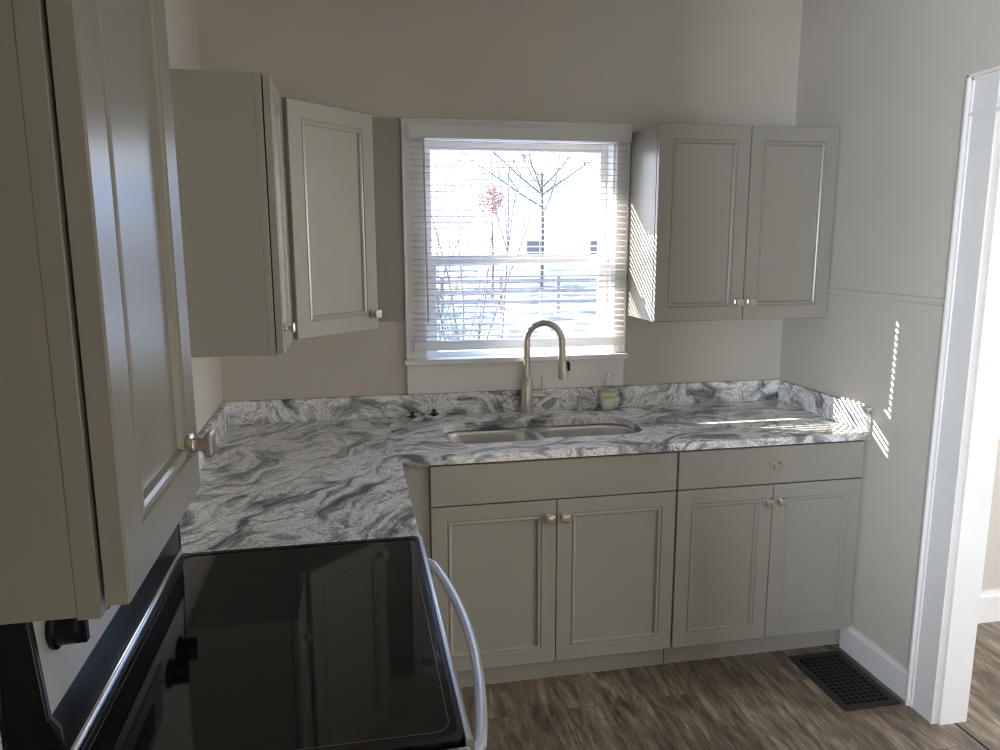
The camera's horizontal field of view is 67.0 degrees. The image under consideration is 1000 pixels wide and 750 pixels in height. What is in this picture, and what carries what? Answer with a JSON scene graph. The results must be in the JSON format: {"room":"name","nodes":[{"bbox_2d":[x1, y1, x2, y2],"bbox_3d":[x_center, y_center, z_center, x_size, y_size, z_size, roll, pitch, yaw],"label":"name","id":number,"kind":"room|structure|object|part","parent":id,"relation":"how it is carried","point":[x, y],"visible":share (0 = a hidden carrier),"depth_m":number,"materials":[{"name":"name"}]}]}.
{"room":"kitchen","nodes":[
{"label":"kitchen","id":0,"kind":"room"},
{"bbox_2d":[0,0,223,749],"bbox_3d":[-0.636,0.220,0.300,0.120,2.750,5.500,-2,10,-11],"label":"wall","id":1,"kind":"structure","parent":0,"point":[181,15],"depth_m":2.58,"materials":[{"name":"paint"}]},
{"bbox_2d":[0,0,216,624],"bbox_3d":[-0.494,-0.189,0.724,0.346,0.766,0.328,-2,10,-11],"label":"upper cabinet","id":2,"kind":"object","parent":1,"relation":"attached to","point":[100,445],"visible":1,"depth_m":0.63,"materials":[{"name":"beige paint"}]},
{"bbox_3d":[-0.388,-0.193,0.745,0.019,0.766,0.328,-2,10,-11],"label":"frame","id":3,"kind":"part","parent":2,"relation":"part of","materials":[{"name":"beige paint"}]},
{"bbox_3d":[-0.365,-0.198,0.750,0.020,0.753,0.325,-2,10,-11],"label":"door","id":4,"kind":"part","parent":2,"relation":"part of","materials":[{"name":"beige paint"}]},
{"bbox_3d":[-0.369,-0.198,0.749,0.010,0.608,0.180,-2,10,-11],"label":"panel","id":5,"kind":"part","parent":2,"relation":"part of","materials":[{"name":"beige paint"}]},
{"bbox_3d":[-0.360,0.083,0.911,0.031,0.030,0.030,-2,10,-11],"label":"knob","id":6,"kind":"part","parent":2,"relation":"part of","materials":[{"name":"silver metal"}]},
{"bbox_2d":[197,402,229,469],"bbox_3d":[-0.965,0.268,2.381,0.020,0.094,1.321,-2,10,-11],"label":"backsplash","id":7,"kind":"structure","parent":1,"relation":"attached to","point":[220,422],"depth_m":2.77,"materials":[{"name":"stone"}]},
{"bbox_2d":[170,69,294,357],"bbox_3d":[-0.785,-0.451,2.199,0.355,0.760,0.325,-2,10,-11],"label":"upper cabinet","id":8,"kind":"object","parent":1,"relation":"attached to","point":[228,124],"visible":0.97,"depth_m":2.05,"materials":[{"name":"beige paint"}]},
{"bbox_3d":[-0.675,-0.455,2.220,0.019,0.760,0.325,-2,10,-11],"label":"frame","id":9,"kind":"part","parent":8,"relation":"part of","materials":[{"name":"beige paint"}]},
{"bbox_3d":[-0.651,-0.456,2.223,0.020,0.753,0.315,-2,10,-11],"label":"door","id":10,"kind":"part","parent":8,"relation":"part of","materials":[{"name":"beige paint"}]},
{"bbox_3d":[-0.655,-0.456,2.222,0.010,0.608,0.170,-2,10,-11],"label":"panel","id":11,"kind":"part","parent":8,"relation":"part of","materials":[{"name":"beige paint"}]},
{"bbox_3d":[-0.600,-0.135,2.154,0.031,0.030,0.030,-2,10,-11],"label":"knob","id":12,"kind":"part","parent":8,"relation":"part of","materials":[{"name":"silver metal"}]},
{"bbox_2d":[197,0,802,401],"bbox_3d":[0.073,-0.301,3.258,2.676,2.750,0.120,-2,10,-11],"label":"wall","id":13,"kind":"structure","parent":0,"point":[641,64],"depth_m":3.07,"materials":[{"name":"paint"}]},
{"bbox_2d":[280,97,404,339],"bbox_3d":[-0.693,-0.553,2.684,0.728,0.800,0.604,-2,10,-11],"label":"upper cabinet","id":14,"kind":"object","parent":13,"relation":"attached to","point":[342,167],"visible":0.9,"depth_m":2.58,"materials":[{"name":"beige paint"}]},
{"bbox_3d":[-0.564,-0.515,2.560,0.010,0.608,0.239,6,12,33],"label":"panel","id":15,"kind":"part","parent":14,"relation":"part of","materials":[{"name":"beige paint"}]},
{"bbox_3d":[-0.448,-0.221,2.735,0.031,0.030,0.030,6,12,33],"label":"knob","id":16,"kind":"part","parent":14,"relation":"part of","materials":[{"name":"silver metal"}]},
{"bbox_3d":[-0.451,-0.615,3.028,0.118,0.800,0.012,-2,10,-11],"label":"filler panel","id":17,"kind":"part","parent":14,"relation":"part of","materials":[{"name":"beige paint"}]},
{"bbox_2d":[224,379,780,424],"bbox_3d":[0.095,0.110,3.261,2.444,0.094,0.020,-2,10,-11],"label":"backsplash","id":18,"kind":"structure","parent":13,"relation":"attached to","point":[455,403],"depth_m":3.22,"materials":[{"name":"stone"}]},
{"bbox_2d":[400,117,630,393],"bbox_3d":[0.066,-0.506,3.287,1.057,1.108,0.352,-2,10,-11],"label":"window","id":19,"kind":"structure","parent":13,"relation":"in","point":[428,372],"depth_m":3.18,"materials":[{"name":"white paint"}]},
{"bbox_3d":[0.071,-0.724,3.217,0.793,0.500,0.028,-2,10,-11],"label":"sash","id":20,"kind":"part","parent":19,"relation":"part of","materials":[{"name":"glass"}]},
{"bbox_3d":[0.080,-0.302,3.253,0.793,0.427,0.028,-2,10,-11],"label":"sash","id":21,"kind":"part","parent":19,"relation":"part of","materials":[{"name":"white paint"}]},
{"bbox_2d":[408,124,631,350],"bbox_3d":[0.091,-0.553,3.111,0.918,0.891,0.047,-2,10,-11],"label":"blind","id":22,"kind":"object","parent":19,"relation":"attached to","point":[418,131],"visible":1,"depth_m":3.11,"materials":[{"name":"white plastic"}]},
{"bbox_3d":[-0.253,-0.534,3.054,0.002,0.840,0.029,-2,10,-11],"label":"ladder cord","id":23,"kind":"part","parent":22,"relation":"part of","materials":[{"name":"white fabric"}]},
{"bbox_3d":[0.091,-0.135,3.192,0.910,0.039,0.029,-2,10,-11],"label":"rail","id":24,"kind":"part","parent":22,"relation":"part of","materials":[{"name":"white plastic"}]},
{"bbox_3d":[0.168,-0.549,3.136,0.002,0.840,0.029,-2,10,-11],"label":"ladder cord","id":25,"kind":"part","parent":22,"relation":"part of","materials":[{"name":"white fabric"}]},
{"bbox_3d":[0.489,-0.561,3.198,0.002,0.840,0.029,-2,10,-11],"label":"ladder cord","id":26,"kind":"part","parent":22,"relation":"part of","materials":[{"name":"white fabric"}]},
{"bbox_2d":[626,123,839,321],"bbox_3d":[0.951,-0.619,3.131,0.760,0.760,0.355,-2,10,-11],"label":"upper cabinet","id":27,"kind":"object","parent":13,"relation":"attached to","point":[727,222],"visible":1,"depth_m":3.00,"materials":[{"name":"beige paint"}]},
{"bbox_3d":[0.791,-0.590,2.962,0.377,0.753,0.020,-2,10,-11],"label":"door","id":28,"kind":"part","parent":27,"relation":"part of","materials":[{"name":"beige paint"}]},
{"bbox_3d":[0.790,-0.590,2.966,0.232,0.608,0.010,-2,10,-11],"label":"panel","id":29,"kind":"part","parent":27,"relation":"part of","materials":[{"name":"beige paint"}]},
{"bbox_3d":[0.955,-0.291,3.022,0.030,0.030,0.031,-2,10,-11],"label":"knob","id":30,"kind":"part","parent":27,"relation":"part of","materials":[{"name":"silver metal"}]},
{"bbox_3d":[1.010,-0.293,3.032,0.030,0.030,0.031,-2,10,-11],"label":"knob","id":31,"kind":"part","parent":27,"relation":"part of","materials":[{"name":"silver metal"}]},
{"bbox_3d":[1.163,-0.604,3.039,0.232,0.608,0.010,-2,10,-11],"label":"panel","id":32,"kind":"part","parent":27,"relation":"part of","materials":[{"name":"beige paint"}]},
{"bbox_3d":[1.164,-0.604,3.035,0.377,0.753,0.020,-2,10,-11],"label":"door","id":33,"kind":"part","parent":27,"relation":"part of","materials":[{"name":"beige paint"}]},
{"bbox_2d":[460,621,999,749],"bbox_3d":[2.063,1.498,1.075,5.620,0.050,5.720,-2,10,-11],"label":"floor","id":34,"kind":"structure","parent":0,"point":[764,700],"depth_m":2.68,"materials":[{"name":"brown wood"}]},
{"bbox_2d":[0,523,487,749],"bbox_3d":[-0.381,0.769,1.492,0.680,1.195,0.805,-2,10,-11],"label":"electric range","id":35,"kind":"object","parent":34,"relation":"on","point":[341,645],"visible":0.74,"depth_m":1.27,"materials":[{"name":"black ceramic"}]},
{"bbox_3d":[-0.594,0.344,1.039,0.036,0.062,0.062,-2,10,-11],"label":"control knob","id":36,"kind":"part","parent":35,"relation":"part of","materials":[{"name":"black plastic"}]},
{"bbox_3d":[-0.674,0.300,1.346,0.013,0.179,0.766,-2,10,-11],"label":"control panel","id":37,"kind":"part","parent":35,"relation":"part of","materials":[{"name":"silver metal"}]},
{"bbox_3d":[-0.663,0.475,1.379,0.006,0.017,0.765,-2,10,-11],"label":"trim","id":38,"kind":"part","parent":35,"relation":"part of","materials":[{"name":"silver metal"}]},
{"bbox_3d":[-0.120,0.477,1.488,0.014,0.029,0.792,-2,10,-11],"label":"trim","id":39,"kind":"part","parent":35,"relation":"part of","materials":[{"name":"silver metal"}]},
{"bbox_3d":[-0.089,0.526,1.526,0.076,0.024,0.770,-2,10,-11],"label":"handle","id":40,"kind":"part","parent":35,"relation":"part of","materials":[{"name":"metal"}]},
{"bbox_2d":[403,451,677,687],"bbox_3d":[0.093,0.684,3.031,1.028,0.887,0.658,-2,10,-11],"label":"base cabinet","id":41,"kind":"object","parent":34,"relation":"on","point":[556,566],"depth_m":2.75,"materials":[{"name":"beige paint"}]},
{"bbox_3d":[-0.302,0.748,2.676,0.113,0.887,0.016,-2,10,-11],"label":"corner filler","id":42,"kind":"part","parent":41,"relation":"part of","materials":[{"name":"grey wood"}]},
{"bbox_3d":[0.200,0.677,2.777,0.913,0.785,0.019,-2,10,-11],"label":"frame","id":43,"kind":"part","parent":41,"relation":"part of","materials":[{"name":"beige paint"}]},
{"bbox_3d":[-0.020,0.763,2.724,0.451,0.629,0.020,-2,10,-11],"label":"door","id":44,"kind":"part","parent":41,"relation":"part of","materials":[{"name":"beige paint"}]},
{"bbox_3d":[-0.021,0.763,2.728,0.306,0.484,0.010,-2,10,-11],"label":"panel","id":45,"kind":"part","parent":41,"relation":"part of","materials":[{"name":"beige paint"}]},
{"bbox_3d":[0.180,0.514,2.694,0.030,0.030,0.031,-2,10,-11],"label":"knob","id":46,"kind":"part","parent":41,"relation":"part of","materials":[{"name":"silver metal"}]},
{"bbox_3d":[0.204,0.370,2.700,0.909,0.145,0.020,-2,10,-11],"label":"drawer","id":47,"kind":"part","parent":41,"relation":"part of","materials":[{"name":"beige paint"}]},
{"bbox_3d":[0.233,0.512,2.704,0.030,0.030,0.031,-2,10,-11],"label":"knob","id":48,"kind":"part","parent":41,"relation":"part of","materials":[{"name":"silver metal"}]},
{"bbox_3d":[0.427,0.746,2.814,0.310,0.484,0.010,-2,10,-11],"label":"panel","id":49,"kind":"part","parent":41,"relation":"part of","materials":[{"name":"beige paint"}]},
{"bbox_3d":[0.428,0.747,2.811,0.455,0.629,0.020,-2,10,-11],"label":"door","id":50,"kind":"part","parent":41,"relation":"part of","materials":[{"name":"beige paint"}]},
{"bbox_2d":[388,400,869,466],"bbox_3d":[0.473,0.212,3.032,1.798,0.029,0.643,-2,10,-11],"label":"countertop","id":51,"kind":"structure","parent":41,"relation":"on","point":[698,426],"depth_m":2.92,"materials":[{"name":"stone"}]},
{"bbox_2d":[401,412,423,423],"bbox_3d":[-0.356,0.171,3.074,0.092,0.042,0.092,-2,10,-11],"label":"strainer","id":52,"kind":"object","parent":51,"relation":"on","point":[411,419],"visible":1,"depth_m":3.05,"materials":[{"name":"silver metal"}]},
{"bbox_2d":[423,409,444,420],"bbox_3d":[-0.273,0.162,3.120,0.092,0.042,0.092,-7,12,-33],"label":"strainer","id":53,"kind":"object","parent":51,"relation":"on","point":[433,416],"visible":1,"depth_m":3.10,"materials":[{"name":"silver metal"}]},
{"bbox_2d":[423,413,444,420],"bbox_3d":[-0.272,0.172,3.122,0.092,0.022,0.092,-7,12,-33],"label":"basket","id":54,"kind":"object","parent":53,"relation":"on","point":[430,416],"depth_m":3.10,"materials":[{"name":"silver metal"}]},
{"bbox_2d":[445,423,637,443],"bbox_3d":[0.169,0.341,2.976,0.830,0.203,0.380,-2,10,-11],"label":"double sink","id":55,"kind":"object","parent":51,"relation":"in","point":[478,436],"visible":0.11,"depth_m":3.10,"materials":[{"name":"metal"}]},
{"bbox_3d":[-0.034,0.349,2.937,0.371,0.201,0.334,-2,10,-11],"label":"bowl","id":56,"kind":"part","parent":55,"relation":"part of","materials":[{"name":"metal"}]},
{"bbox_3d":[0.360,0.323,3.023,0.389,0.181,0.312,-2,10,-11],"label":"bowl","id":57,"kind":"part","parent":55,"relation":"part of","materials":[{"name":"metal"}]},
{"bbox_2d":[520,319,569,415],"bbox_3d":[0.188,-0.031,3.162,0.212,0.406,0.060,1,10,8],"label":"kitchen faucet","id":58,"kind":"object","parent":51,"relation":"on","point":[527,395],"visible":1,"depth_m":3.15,"materials":[{"name":"silver metal"}]},
{"bbox_3d":[0.159,0.086,3.196,0.062,0.025,0.025,-1,10,-6],"label":"handle","id":59,"kind":"part","parent":58,"relation":"part of","materials":[{"name":"silver metal"}]},
{"bbox_3d":[0.178,0.041,3.191,0.011,0.082,0.012,-2,10,-11],"label":"lever","id":60,"kind":"part","parent":58,"relation":"part of","materials":[{"name":"silver metal"}]},
{"bbox_2d":[575,394,591,412],"bbox_3d":[0.358,0.122,3.240,0.072,0.076,0.037,6,12,33],"label":"soap dispenser","id":61,"kind":"object","parent":51,"relation":"on","point":[580,397],"visible":1,"depth_m":3.24,"materials":[{"name":"silver metal"}]},
{"bbox_3d":[0.343,0.122,3.250,0.037,0.072,0.037,-2,10,-11],"label":"post","id":62,"kind":"part","parent":61,"relation":"part of","materials":[{"name":"silver metal"}]},
{"bbox_3d":[0.368,0.099,3.237,0.056,0.030,0.022,3,11,20],"label":"spout","id":63,"kind":"part","parent":61,"relation":"part of","materials":[{"name":"silver metal"}]},
{"bbox_2d":[598,372,616,409],"bbox_3d":[0.467,0.070,3.274,0.082,0.168,0.052,-2,10,-11],"label":"soap bottle","id":64,"kind":"object","parent":51,"relation":"on","point":[607,398],"visible":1,"depth_m":3.26,"materials":[{"name":"clear plastic"}]},
{"bbox_2d":[663,440,864,663],"bbox_3d":[0.977,0.652,3.202,0.768,0.887,0.658,-2,10,-11],"label":"base cabinet","id":65,"kind":"object","parent":34,"relation":"on","point":[765,537],"visible":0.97,"depth_m":2.91,"materials":[{"name":"beige paint"}]},
{"bbox_3d":[0.848,0.731,2.892,0.386,0.629,0.020,-2,10,-11],"label":"door","id":66,"kind":"part","parent":65,"relation":"part of","materials":[{"name":"beige paint"}]},
{"bbox_3d":[0.847,0.731,2.896,0.242,0.484,0.010,-2,10,-11],"label":"panel","id":67,"kind":"part","parent":65,"relation":"part of","materials":[{"name":"beige paint"}]},
{"bbox_3d":[1.016,0.483,2.856,0.030,0.030,0.031,-2,10,-11],"label":"knob","id":68,"kind":"part","parent":65,"relation":"part of","materials":[{"name":"silver metal"}]},
{"bbox_3d":[1.032,0.339,2.861,0.764,0.145,0.020,-2,10,-11],"label":"drawer","id":69,"kind":"part","parent":65,"relation":"part of","materials":[{"name":"beige paint"}]},
{"bbox_3d":[1.039,0.342,2.836,0.030,0.030,0.031,-2,10,-11],"label":"knob","id":70,"kind":"part","parent":65,"relation":"part of","materials":[{"name":"silver metal"}]},
{"bbox_3d":[1.069,0.481,2.867,0.030,0.030,0.031,-2,10,-11],"label":"knob","id":71,"kind":"part","parent":65,"relation":"part of","materials":[{"name":"silver metal"}]},
{"bbox_3d":[1.223,0.717,2.969,0.230,0.484,0.010,-2,10,-11],"label":"panel","id":72,"kind":"part","parent":65,"relation":"part of","materials":[{"name":"beige paint"}]},
{"bbox_3d":[1.224,0.718,2.965,0.375,0.629,0.020,-2,10,-11],"label":"door","id":73,"kind":"part","parent":65,"relation":"part of","materials":[{"name":"beige paint"}]},
{"bbox_2d":[788,650,900,710],"bbox_3d":[1.300,1.156,2.873,0.228,0.005,0.364,-2,10,-11],"label":"floor vent","id":74,"kind":"object","parent":34,"relation":"in","point":[842,680],"visible":1,"depth_m":2.86,"materials":[{"name":"metal"}]},
{"bbox_2d":[801,655,885,703],"bbox_3d":[1.300,1.156,2.873,0.174,0.004,0.310,-2,10,-11],"label":"grille","id":75,"kind":"object","parent":74,"relation":"attached to","point":[836,674],"depth_m":2.87,"materials":[{"name":"metal"}]},
{"bbox_2d":[954,723,988,749],"bbox_3d":[1.655,1.294,2.210,0.006,0.041,0.870,-2,10,-11],"label":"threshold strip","id":76,"kind":"structure","parent":34,"relation":"on","point":[954,723],"depth_m":2.54,"materials":[{"name":"black metal"}]},
{"bbox_3d":[-0.600,0.828,2.225,0.637,0.887,0.678,-2,10,-11],"label":"base cabinet","id":77,"kind":"object","parent":34,"relation":"on","visible":0},
{"bbox_2d":[179,418,418,552],"bbox_3d":[-0.653,0.315,2.463,0.660,0.029,1.341,-2,10,-11],"label":"countertop","id":78,"kind":"structure","parent":77,"relation":"on","point":[289,483],"depth_m":2.23,"materials":[{"name":"stone"}]},
{"bbox_3d":[-0.316,1.076,0.808,0.637,0.887,0.628,-2,10,-11],"label":"base cabinet","id":79,"kind":"object","parent":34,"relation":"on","visible":0},
{"bbox_2d":[444,746,470,749],"bbox_3d":[-0.305,0.619,0.728,0.660,0.029,0.644,-2,10,-11],"label":"countertop","id":80,"kind":"structure","parent":79,"relation":"on","point":[467,747],"depth_m":1.09,"materials":[{"name":"stone"}]},
{"bbox_2d":[779,0,999,668],"bbox_3d":[1.878,0.128,0.788,0.106,2.750,5.500,-2,10,-11],"label":"wall","id":81,"kind":"structure","parent":0,"point":[891,75],"depth_m":2.77,"materials":[{"name":"paint"}]},
{"bbox_2d":[777,380,871,431],"bbox_3d":[1.347,0.121,3.181,0.020,0.094,0.623,-2,10,-11],"label":"backsplash","id":82,"kind":"structure","parent":81,"relation":"attached to","point":[854,415],"depth_m":3.12,"materials":[{"name":"stone"}]},
{"bbox_2d":[839,625,907,700],"bbox_3d":[1.441,1.095,2.905,0.016,0.114,0.396,-2,10,-11],"label":"baseboard","id":83,"kind":"structure","parent":81,"relation":"attached to","point":[879,663],"depth_m":2.89,"materials":[{"name":"white paint"}]},
{"bbox_2d":[828,288,944,305],"bbox_3d":[1.384,-0.318,2.948,0.009,0.027,0.979,-2,10,-11],"label":"trim","id":84,"kind":"structure","parent":81,"relation":"attached to","point":[935,301],"depth_m":2.75,"materials":[{"name":"paint"}]},
{"bbox_2d":[905,66,999,724],"bbox_3d":[1.631,0.219,2.001,0.140,2.152,1.127,-2,10,-11],"label":"door frame","id":85,"kind":"structure","parent":81,"relation":"in","point":[966,415],"depth_m":2.46,"materials":[{"name":"white paint"}]},
{"bbox_3d":[1.575,-0.776,1.816,0.032,0.128,1.125,-2,10,-11],"label":"head casing","id":86,"kind":"part","parent":85,"relation":"part of","materials":[{"name":"white paint"}]},
{"bbox_2d":[981,439,999,590],"bbox_3d":[2.929,-0.316,3.296,2.944,2.750,0.120,-2,10,-11],"label":"wall","id":87,"kind":"structure","parent":0,"point":[991,574],"depth_m":3.25,"materials":[{"name":"paint"}]},
{"bbox_2d":[978,589,999,623],"bbox_3d":[2.949,0.979,3.455,2.938,0.143,0.018,-2,10,-11],"label":"baseboard","id":88,"kind":"structure","parent":87,"relation":"attached to","point":[989,609],"depth_m":3.29,"materials":[{"name":"white paint"}]},
{"label":"outside","id":89,"kind":"structure","parent":0,"visible":0},
{"bbox_2d":[436,266,596,350],"bbox_3d":[-12.787,-8.260,61.624,120.000,0.200,119.400,-2,10,-11],"label":"ground","id":90,"kind":"structure","parent":89,"point":[535,296],"depth_m":25.46,"materials":[{"name":"white snow"}]},
{"bbox_2d":[478,183,505,296],"bbox_3d":[-0.366,-5.877,33.162,1.248,4.990,1.246,-2,10,-11],"label":"tree","id":91,"kind":"object","parent":90,"relation":"on","point":[490,207],"visible":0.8,"depth_m":32.86,"materials":[{"name":"red plant"}]},
{"bbox_2d":[431,151,555,350],"bbox_3d":[-0.842,-1.527,6.721,2.976,5.542,4.606,-2,10,-11],"label":"bare shrub","id":92,"kind":"object","parent":90,"relation":"on","point":[509,170],"visible":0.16,"depth_m":7.46,"materials":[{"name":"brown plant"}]},
{"bbox_2d":[436,277,596,314],"bbox_3d":[0.031,-2.664,25.520,16.200,1.300,0.160,-2,10,-11],"label":"fence","id":93,"kind":"object","parent":90,"relation":"on","point":[500,278],"visible":0.11,"depth_m":25.56,"materials":[{"name":"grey wood"}]},
{"bbox_3d":[-1.935,-2.595,25.158,0.120,1.300,0.120,-2,10,-11],"label":"post","id":94,"kind":"part","parent":93,"relation":"part of","materials":[{"name":"white wood"}]},
{"bbox_3d":[0.027,-2.667,25.539,0.120,1.300,0.120,-2,10,-11],"label":"post","id":95,"kind":"part","parent":93,"relation":"part of","materials":[{"name":"white wood"}]},
{"bbox_3d":[0.041,-3.156,25.373,16.200,0.120,0.040,-2,10,-11],"label":"rail","id":96,"kind":"part","parent":93,"relation":"part of","materials":[{"name":"white wood"}]},
{"bbox_3d":[0.042,-2.811,25.434,16.200,0.120,0.040,-2,10,-11],"label":"rail","id":97,"kind":"part","parent":93,"relation":"part of","materials":[{"name":"white wood"}]},
{"bbox_3d":[0.043,-2.466,25.495,16.200,0.120,0.040,-2,10,-11],"label":"rail","id":98,"kind":"part","parent":93,"relation":"part of","materials":[{"name":"white wood"}]},
{"bbox_3d":[1.989,-2.740,25.920,0.120,1.300,0.120,-2,10,-11],"label":"post","id":99,"kind":"part","parent":93,"relation":"part of","materials":[{"name":"white wood"}]},
{"bbox_2d":[463,151,598,294],"bbox_3d":[0.726,-9.075,33.967,8.623,11.007,9.303,4,11,24],"label":"bare tree","id":100,"kind":"object","parent":90,"relation":"on","point":[523,157],"visible":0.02,"depth_m":34.27,"materials":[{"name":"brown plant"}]},
{"bbox_2d":[472,176,598,285],"bbox_3d":[4.680,-8.824,46.090,11.600,6.290,8.600,-2,10,-11],"label":"house","id":101,"kind":"structure","parent":90,"relation":"on","point":[587,183],"depth_m":42.26,"materials":[{"name":"white"}]},
{"bbox_3d":[1.874,-6.826,41.671,0.840,1.240,0.020,-2,10,-11],"label":"pane","id":102,"kind":"part","parent":101,"relation":"part of","materials":[{"name":"blue glass"}]},
{"bbox_3d":[5.471,-6.959,42.369,0.840,1.240,0.020,-2,10,-11],"label":"pane","id":103,"kind":"part","parent":101,"relation":"part of","materials":[{"name":"blue glass"}]}
]}

